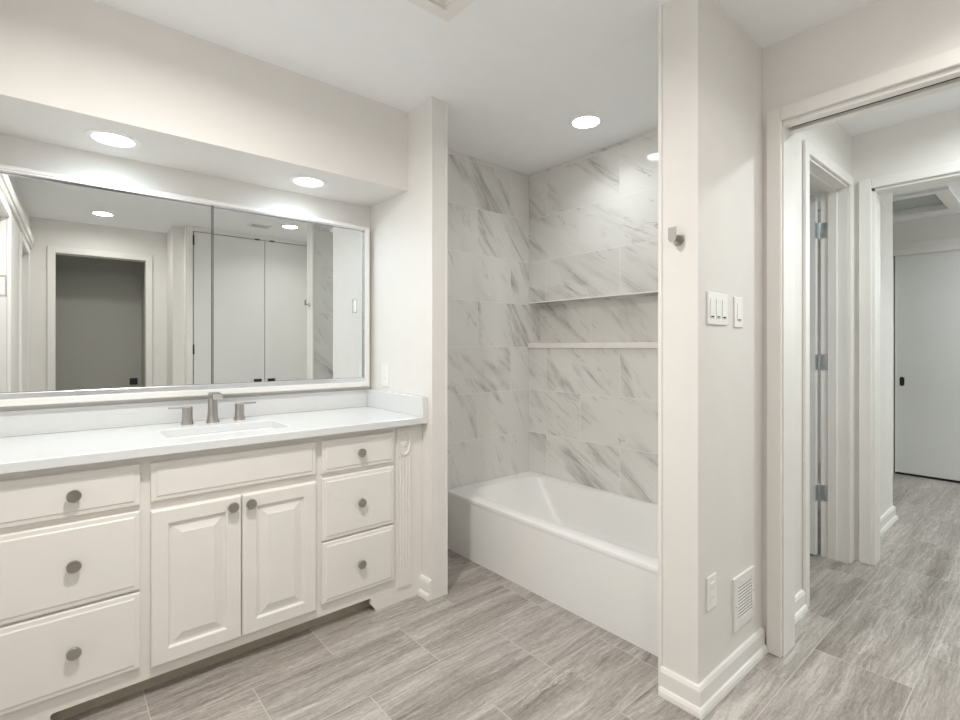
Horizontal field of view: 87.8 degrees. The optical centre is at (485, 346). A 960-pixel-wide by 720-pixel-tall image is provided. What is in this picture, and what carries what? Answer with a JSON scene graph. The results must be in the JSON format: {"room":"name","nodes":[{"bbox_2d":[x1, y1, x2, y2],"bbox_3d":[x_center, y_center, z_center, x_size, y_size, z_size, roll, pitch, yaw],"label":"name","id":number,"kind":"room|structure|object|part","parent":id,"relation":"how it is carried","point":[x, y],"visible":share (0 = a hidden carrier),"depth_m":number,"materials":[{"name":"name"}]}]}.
{"room":"bathroom","nodes":[
{"label":"bathroom","id":0,"kind":"room"},
{"bbox_2d":[0,134,369,410],"bbox_3d":[-1.308,0.006,2.427,1.748,2.440,0.120,0,0,-41],"label":"wall","id":1,"kind":"structure","parent":0,"point":[14,151],"depth_m":2.23,"materials":[{"name":"paint"}]},
{"bbox_2d":[0,389,366,436],"bbox_3d":[-1.294,0.293,2.345,1.661,0.097,0.020,0,0,-41],"label":"backsplash","id":2,"kind":"structure","parent":1,"relation":"attached to","point":[64,419],"depth_m":2.19,"materials":[{"name":"white stone"}]},
{"bbox_2d":[0,164,368,406],"bbox_3d":[-1.285,-0.228,2.326,1.606,0.902,0.060,0,0,-41],"label":"wall mirror","id":3,"kind":"object","parent":1,"relation":"attached to","point":[109,291],"visible":0.98,"depth_m":2.20,"materials":[{"name":"mirror"}]},
{"bbox_3d":[-1.813,-0.229,1.870,0.026,0.080,0.002,0,0,-41],"label":"finger pull","id":4,"kind":"part","parent":3,"relation":"part of","materials":[{"name":"white plastic"}]},
{"bbox_3d":[-1.576,-0.241,2.073,0.786,0.826,0.005,0,0,-40],"label":"mirror panel","id":5,"kind":"part","parent":3,"relation":"part of","materials":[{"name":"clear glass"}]},
{"bbox_3d":[-0.998,-0.241,2.567,0.792,0.826,0.005,0,0,-40],"label":"mirror panel","id":6,"kind":"part","parent":3,"relation":"part of","materials":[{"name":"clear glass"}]},
{"bbox_3d":[-0.730,-0.229,2.787,0.026,0.080,0.002,0,0,-41],"label":"finger pull","id":7,"kind":"part","parent":3,"relation":"part of","materials":[{"name":"white plastic"}]},
{"bbox_2d":[0,0,407,207],"bbox_3d":[-1.166,-1.011,2.197,1.663,0.406,0.414,0,0,-41],"label":"soffit","id":8,"kind":"structure","parent":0,"point":[68,68],"depth_m":1.96,"materials":[{"name":"paint"}]},
{"bbox_2d":[84,129,141,148],"bbox_3d":[-1.444,-0.805,1.936,0.180,0.006,0.180,0,0,-41],"label":"recessed light","id":9,"kind":"object","parent":8,"relation":"in","point":[102,136],"visible":1,"depth_m":1.93,"materials":[{"name":"white plastic"}]},
{"bbox_2d":[289,175,327,187],"bbox_3d":[-0.864,-0.805,2.435,0.180,0.006,0.180,0,0,-41],"label":"recessed light","id":10,"kind":"object","parent":8,"relation":"in","point":[300,180],"visible":1,"depth_m":2.43,"materials":[{"name":"white plastic"}]},
{"bbox_2d":[370,97,445,599],"bbox_3d":[-0.471,0.006,2.729,0.084,2.440,0.753,0,0,-41],"label":"wall","id":11,"kind":"structure","parent":0,"point":[408,229],"depth_m":2.47,"materials":[{"name":"paint"}]},
{"bbox_2d":[382,364,388,386],"bbox_3d":[-0.554,0.156,2.754,0.008,0.124,0.076,0,0,-41],"label":"power outlet","id":12,"kind":"object","parent":11,"relation":"attached to","point":[385,367],"visible":1,"depth_m":2.74,"materials":[{"name":"white plastic"}]},
{"bbox_2d":[383,369,385,380],"bbox_3d":[-0.555,0.156,2.753,0.004,0.068,0.033,0,0,-41],"label":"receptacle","id":13,"kind":"object","parent":12,"relation":"attached to","point":[384,370],"depth_m":2.75,"materials":[{"name":"white plastic"}]},
{"bbox_2d":[418,574,431,601],"bbox_3d":[-0.301,1.179,2.445,0.026,0.094,0.099,0,0,-41],"label":"baseboard","id":14,"kind":"structure","parent":11,"relation":"attached to","point":[425,590],"depth_m":2.43,"materials":[{"name":"paint"}]},
{"bbox_2d":[446,102,447,593],"bbox_3d":[-0.196,0.006,2.475,0.010,2.440,0.015,0,0,-41],"label":"trim","id":15,"kind":"structure","parent":11,"relation":"attached to","point":[446,102],"depth_m":2.47,"materials":[{"name":"paint"}]},
{"bbox_2d":[448,149,539,489],"bbox_3d":[-0.094,0.006,3.280,1.206,2.440,0.160,0,0,-41],"label":"wall","id":16,"kind":"structure","parent":0,"point":[492,322],"depth_m":3.27,"materials":[{"name":"stone"}]},
{"bbox_2d":[64,461,959,719],"bbox_3d":[1.944,1.276,2.264,7.100,0.100,4.900,0,0,-41],"label":"floor","id":17,"kind":"structure","parent":0,"point":[880,641],"depth_m":1.94,"materials":[{"name":"tile"}]},
{"bbox_2d":[0,424,421,719],"bbox_3d":[-1.109,0.800,2.130,1.661,0.851,0.586,0,0,-41],"label":"vanity cabinet","id":18,"kind":"object","parent":17,"relation":"on","point":[122,578],"visible":1,"depth_m":1.81,"materials":[{"name":"paint"}]},
{"bbox_3d":[-1.334,0.973,1.593,0.382,0.262,0.020,0,0,-41],"label":"drawer","id":19,"kind":"part","parent":18,"relation":"part of","materials":[{"name":"paint"}]},
{"bbox_3d":[-1.334,0.699,1.593,0.382,0.270,0.020,0,0,-41],"label":"drawer","id":20,"kind":"part","parent":18,"relation":"part of","materials":[{"name":"paint"}]},
{"bbox_3d":[-1.334,0.473,1.593,0.382,0.143,0.020,0,0,-41],"label":"drawer","id":21,"kind":"part","parent":18,"relation":"part of","materials":[{"name":"paint"}]},
{"bbox_3d":[-1.310,0.974,1.587,0.039,0.039,0.024,0,0,-41],"label":"knob","id":22,"kind":"part","parent":18,"relation":"part of","materials":[{"name":"silver metal"}]},
{"bbox_3d":[-1.310,0.698,1.587,0.039,0.039,0.024,0,0,-41],"label":"knob","id":23,"kind":"part","parent":18,"relation":"part of","materials":[{"name":"silver metal"}]},
{"bbox_3d":[-1.310,0.474,1.587,0.039,0.039,0.024,0,0,-41],"label":"knob","id":24,"kind":"part","parent":18,"relation":"part of","materials":[{"name":"silver metal"}]},
{"bbox_3d":[-1.056,0.846,1.832,0.292,0.545,0.020,0,0,-41],"label":"door","id":25,"kind":"part","parent":18,"relation":"part of","materials":[{"name":"paint"}]},
{"bbox_2d":[0,406,427,473],"bbox_3d":[-1.106,0.357,2.127,1.661,0.032,0.596,0,0,-41],"label":"countertop","id":26,"kind":"structure","parent":18,"relation":"on","point":[61,449],"depth_m":1.91,"materials":[{"name":"white stone"}]},
{"bbox_2d":[168,392,255,424],"bbox_3d":[-1.206,0.272,2.236,0.355,0.140,0.131,0,0,-41],"label":"faucet","id":27,"kind":"object","parent":26,"relation":"on","point":[213,397],"visible":1,"depth_m":2.24,"materials":[{"name":"silver metal"}]},
{"bbox_3d":[-1.342,0.266,2.172,0.067,0.007,0.020,0,0,-41],"label":"lever","id":28,"kind":"part","parent":27,"relation":"part of","materials":[{"name":"silver metal"}]},
{"bbox_3d":[-1.313,0.302,2.196,0.051,0.078,0.051,0,0,-41],"label":"handle","id":29,"kind":"part","parent":27,"relation":"part of","materials":[{"name":"silver metal"}]},
{"bbox_3d":[-1.212,0.272,2.230,0.055,0.140,0.122,0,0,-41],"label":"spout","id":30,"kind":"part","parent":27,"relation":"part of","materials":[{"name":"silver metal"}]},
{"bbox_3d":[-1.171,0.219,2.183,0.037,0.025,0.004,0,0,-41],"label":"spout","id":31,"kind":"part","parent":27,"relation":"part of","materials":[{"name":"silver metal"}]},
{"bbox_3d":[-1.152,0.302,2.335,0.051,0.078,0.051,0,0,-41],"label":"handle","id":32,"kind":"part","parent":27,"relation":"part of","materials":[{"name":"silver metal"}]},
{"bbox_2d":[166,427,272,438],"bbox_3d":[-1.086,0.437,2.085,0.488,0.126,0.298,0,0,-41],"label":"sink","id":33,"kind":"object","parent":26,"relation":"in","point":[224,432],"visible":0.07,"depth_m":2.18,"materials":[{"name":"ceramic"}]},
{"bbox_2d":[367,389,427,416],"bbox_3d":[-0.481,0.293,2.651,0.029,0.097,0.576,0,0,-41],"label":"side splash","id":34,"kind":"object","parent":26,"relation":"on","point":[416,405],"visible":1,"depth_m":2.60,"materials":[{"name":"white stone"}]},
{"bbox_3d":[-0.957,0.608,1.890,0.039,0.039,0.024,0,0,-41],"label":"knob","id":35,"kind":"part","parent":18,"relation":"part of","materials":[{"name":"silver metal"}]},
{"bbox_3d":[-0.908,0.608,1.932,0.039,0.039,0.024,0,0,-41],"label":"knob","id":36,"kind":"part","parent":18,"relation":"part of","materials":[{"name":"silver metal"}]},
{"bbox_3d":[-0.832,0.846,2.025,0.292,0.545,0.020,0,0,-41],"label":"door","id":37,"kind":"part","parent":18,"relation":"part of","materials":[{"name":"paint"}]},
{"bbox_3d":[-0.569,0.973,2.251,0.353,0.262,0.020,0,0,-41],"label":"drawer","id":38,"kind":"part","parent":18,"relation":"part of","materials":[{"name":"paint"}]},
{"bbox_3d":[-0.569,0.699,2.251,0.353,0.270,0.020,0,0,-41],"label":"drawer","id":39,"kind":"part","parent":18,"relation":"part of","materials":[{"name":"paint"}]},
{"bbox_3d":[-0.569,0.473,2.251,0.353,0.143,0.020,0,0,-41],"label":"drawer","id":40,"kind":"part","parent":18,"relation":"part of","materials":[{"name":"paint"}]},
{"bbox_3d":[-0.555,0.974,2.235,0.039,0.039,0.024,0,0,-41],"label":"knob","id":41,"kind":"part","parent":18,"relation":"part of","materials":[{"name":"silver metal"}]},
{"bbox_3d":[-0.555,0.698,2.235,0.039,0.039,0.024,0,0,-41],"label":"knob","id":42,"kind":"part","parent":18,"relation":"part of","materials":[{"name":"silver metal"}]},
{"bbox_3d":[-0.555,0.474,2.235,0.039,0.039,0.024,0,0,-41],"label":"knob","id":43,"kind":"part","parent":18,"relation":"part of","materials":[{"name":"silver metal"}]},
{"bbox_2d":[448,471,657,656],"bbox_3d":[0.529,1.051,2.705,0.728,0.350,1.522,0,0,-41],"label":"bathtub","id":44,"kind":"object","parent":17,"relation":"on","point":[592,553],"visible":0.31,"depth_m":2.61,"materials":[{"name":"ceramic"}]},
{"bbox_2d":[94,0,959,222],"bbox_3d":[1.944,-1.264,2.264,7.100,0.100,4.900,0,0,-41],"label":"ceiling","id":45,"kind":"structure","parent":0,"point":[512,75],"depth_m":2.06,"materials":[{"name":"paint"}]},
{"bbox_2d":[407,0,473,21],"bbox_3d":[-0.168,-1.238,1.433,0.584,0.072,0.585,0,0,-41],"label":"ceiling hatch","id":46,"kind":"object","parent":45,"relation":"attached to","point":[446,10],"visible":1,"depth_m":1.76,"materials":[{"name":"paint"}]},
{"bbox_2d":[568,113,603,129],"bbox_3d":[0.542,-1.211,2.684,0.188,0.006,0.188,0,0,-41],"label":"recessed light","id":47,"kind":"object","parent":45,"relation":"in","point":[587,120],"visible":1,"depth_m":2.68,"materials":[{"name":"white plastic"}]},
{"bbox_2d":[818,186,959,218],"bbox_3d":[3.532,-1.224,4.359,0.810,0.060,0.860,0,0,-41],"label":"ceiling hatch","id":48,"kind":"object","parent":45,"relation":"attached to","point":[942,199],"visible":0.45,"depth_m":4.26,"materials":[{"name":"paint"}]},
{"bbox_3d":[3.532,-1.249,4.359,0.638,0.010,0.688,0,0,-41],"label":"panel","id":49,"kind":"part","parent":48,"relation":"part of","materials":[{"name":"white paint"}]},
{"bbox_2d":[529,128,657,504],"bbox_3d":[0.882,0.006,3.007,0.200,2.440,1.528,0,0,-41],"label":"wall","id":50,"kind":"structure","parent":0,"point":[593,216],"depth_m":3.09,"materials":[{"name":"stone"}]},
{"bbox_2d":[528,342,657,348],"bbox_3d":[0.843,-0.008,2.975,0.126,0.034,1.522,0,0,-41],"label":"shelf","id":51,"kind":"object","parent":50,"relation":"attached to","point":[654,345],"depth_m":3.06,"materials":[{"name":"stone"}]},
{"bbox_2d":[529,290,657,303],"bbox_3d":[0.806,-0.309,2.943,0.010,0.008,1.522,0,0,-41],"label":"trim","id":52,"kind":"structure","parent":50,"relation":"attached to","point":[657,290],"depth_m":3.08,"materials":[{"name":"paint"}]},
{"bbox_2d":[662,0,892,683],"bbox_3d":[1.766,0.006,2.663,2.890,2.440,0.130,0,0,-41],"label":"wall","id":53,"kind":"structure","parent":0,"point":[712,69],"depth_m":1.77,"materials":[{"name":"paint"}]},
{"bbox_2d":[658,5,661,689],"bbox_3d":[0.625,0.006,1.777,0.012,2.440,0.014,0,0,-41],"label":"trim","id":54,"kind":"structure","parent":53,"relation":"attached to","point":[660,6],"depth_m":1.77,"materials":[{"name":"paint"}]},
{"bbox_2d":[668,226,683,245],"bbox_3d":[0.652,-0.379,1.710,0.042,0.058,0.037,0,0,-41],"label":"robe hook","id":55,"kind":"object","parent":53,"relation":"attached to","point":[677,240],"visible":1,"depth_m":1.70,"materials":[{"name":"silver metal"}]},
{"bbox_3d":[0.648,-0.382,1.709,0.034,0.052,0.028,0,0,-41],"label":"hook arm","id":56,"kind":"part","parent":55,"relation":"part of","materials":[{"name":"silver metal"}]},
{"bbox_2d":[706,572,716,611],"bbox_3d":[0.784,0.850,1.728,0.070,0.115,0.008,0,0,-41],"label":"power outlet","id":57,"kind":"object","parent":53,"relation":"attached to","point":[711,581],"visible":1,"depth_m":1.72,"materials":[{"name":"white plastic"}]},
{"bbox_2d":[710,581,714,602],"bbox_3d":[0.786,0.850,1.726,0.033,0.068,0.004,0,0,-41],"label":"receptacle","id":58,"kind":"object","parent":57,"relation":"attached to","point":[712,583],"depth_m":1.72,"materials":[{"name":"white plastic"}]},
{"bbox_2d":[658,627,767,719],"bbox_3d":[0.870,1.179,1.875,0.556,0.094,0.157,0,0,-41],"label":"baseboard","id":59,"kind":"structure","parent":53,"relation":"attached to","point":[700,699],"depth_m":1.74,"materials":[{"name":"paint"}]},
{"bbox_2d":[707,291,727,324],"bbox_3d":[0.820,-0.134,1.758,0.155,0.112,0.009,0,0,-41],"label":"light switch","id":60,"kind":"object","parent":53,"relation":"attached to","point":[717,303],"visible":1,"depth_m":1.75,"materials":[{"name":"white plastic"}]},
{"bbox_2d":[733,297,742,327],"bbox_3d":[0.950,-0.130,1.869,0.072,0.113,0.009,0,0,-41],"label":"light switch","id":61,"kind":"object","parent":53,"relation":"attached to","point":[737,301],"visible":1,"depth_m":1.86,"materials":[{"name":"white plastic"}]},
{"bbox_2d":[732,565,754,632],"bbox_3d":[0.986,0.956,1.899,0.186,0.192,0.011,0,0,-41],"label":"air vent","id":62,"kind":"object","parent":53,"relation":"in","point":[743,585],"visible":1,"depth_m":1.89,"materials":[{"name":"metal"}]},
{"bbox_2d":[795,589,807,624],"bbox_3d":[1.367,1.179,2.216,0.322,0.094,0.026,0,0,-41],"label":"baseboard","id":63,"kind":"structure","parent":53,"relation":"attached to","point":[801,608],"depth_m":2.27,"materials":[{"name":"paint"}]},
{"bbox_2d":[802,139,853,606],"bbox_3d":[1.531,0.129,2.899,0.810,2.195,0.828,0,0,-41],"label":"door frame","id":64,"kind":"structure","parent":53,"relation":"attached to","point":[835,230],"depth_m":2.84,"materials":[{"name":"paint"}]},
{"bbox_2d":[880,506,897,536],"bbox_3d":[2.540,1.179,3.308,0.928,0.094,0.155,0,0,-41],"label":"baseboard","id":65,"kind":"structure","parent":53,"relation":"attached to","point":[889,517],"depth_m":3.39,"materials":[{"name":"paint"}]},
{"bbox_2d":[763,0,959,656],"bbox_3d":[1.810,0.006,1.330,0.124,2.440,1.948,0,0,-41],"label":"wall","id":66,"kind":"structure","parent":0,"point":[876,37],"depth_m":1.82,"materials":[{"name":"paint"}]},
{"bbox_2d":[766,47,959,657],"bbox_3d":[1.494,0.139,1.698,0.160,2.174,0.938,0,0,-41],"label":"door frame","id":67,"kind":"structure","parent":66,"relation":"in","point":[948,79],"depth_m":1.98,"materials":[{"name":"paint"}]},
{"bbox_2d":[818,213,959,472],"bbox_3d":[4.195,0.006,4.724,0.120,2.440,3.700,0,0,-41],"label":"wall","id":68,"kind":"structure","parent":0,"point":[944,226],"depth_m":4.76,"materials":[{"name":"paint"}]},
{"bbox_2d":[893,237,959,482],"bbox_3d":[4.567,0.118,4.134,0.085,2.215,2.120,0,0,-41],"label":"door","id":69,"kind":"structure","parent":68,"relation":"in","point":[926,275],"depth_m":4.64,"materials":[{"name":"paint"}]},
{"bbox_3d":[3.996,0.331,4.780,0.008,0.088,0.036,0,0,-41],"label":"flush pull","id":70,"kind":"part","parent":69,"relation":"part of","materials":[{"name":"brown metal"}]},
{"bbox_3d":[4.587,-0.957,4.152,0.030,0.065,2.120,0,0,-41],"label":"header moulding","id":71,"kind":"part","parent":69,"relation":"part of","materials":[{"name":"paint"}]},
{"bbox_2d":[852,108,959,560],"bbox_3d":[2.749,0.006,2.232,0.121,2.440,1.804,0,0,-41],"label":"wall","id":72,"kind":"structure","parent":0,"point":[931,140],"depth_m":2.76,"materials":[{"name":"paint"}]},
{"bbox_2d":[859,160,959,564],"bbox_3d":[2.470,0.140,2.557,0.157,2.173,0.876,0,0,-41],"label":"door frame","id":73,"kind":"structure","parent":72,"relation":"in","point":[869,198],"depth_m":2.81,"materials":[{"name":"paint"}]}
]}

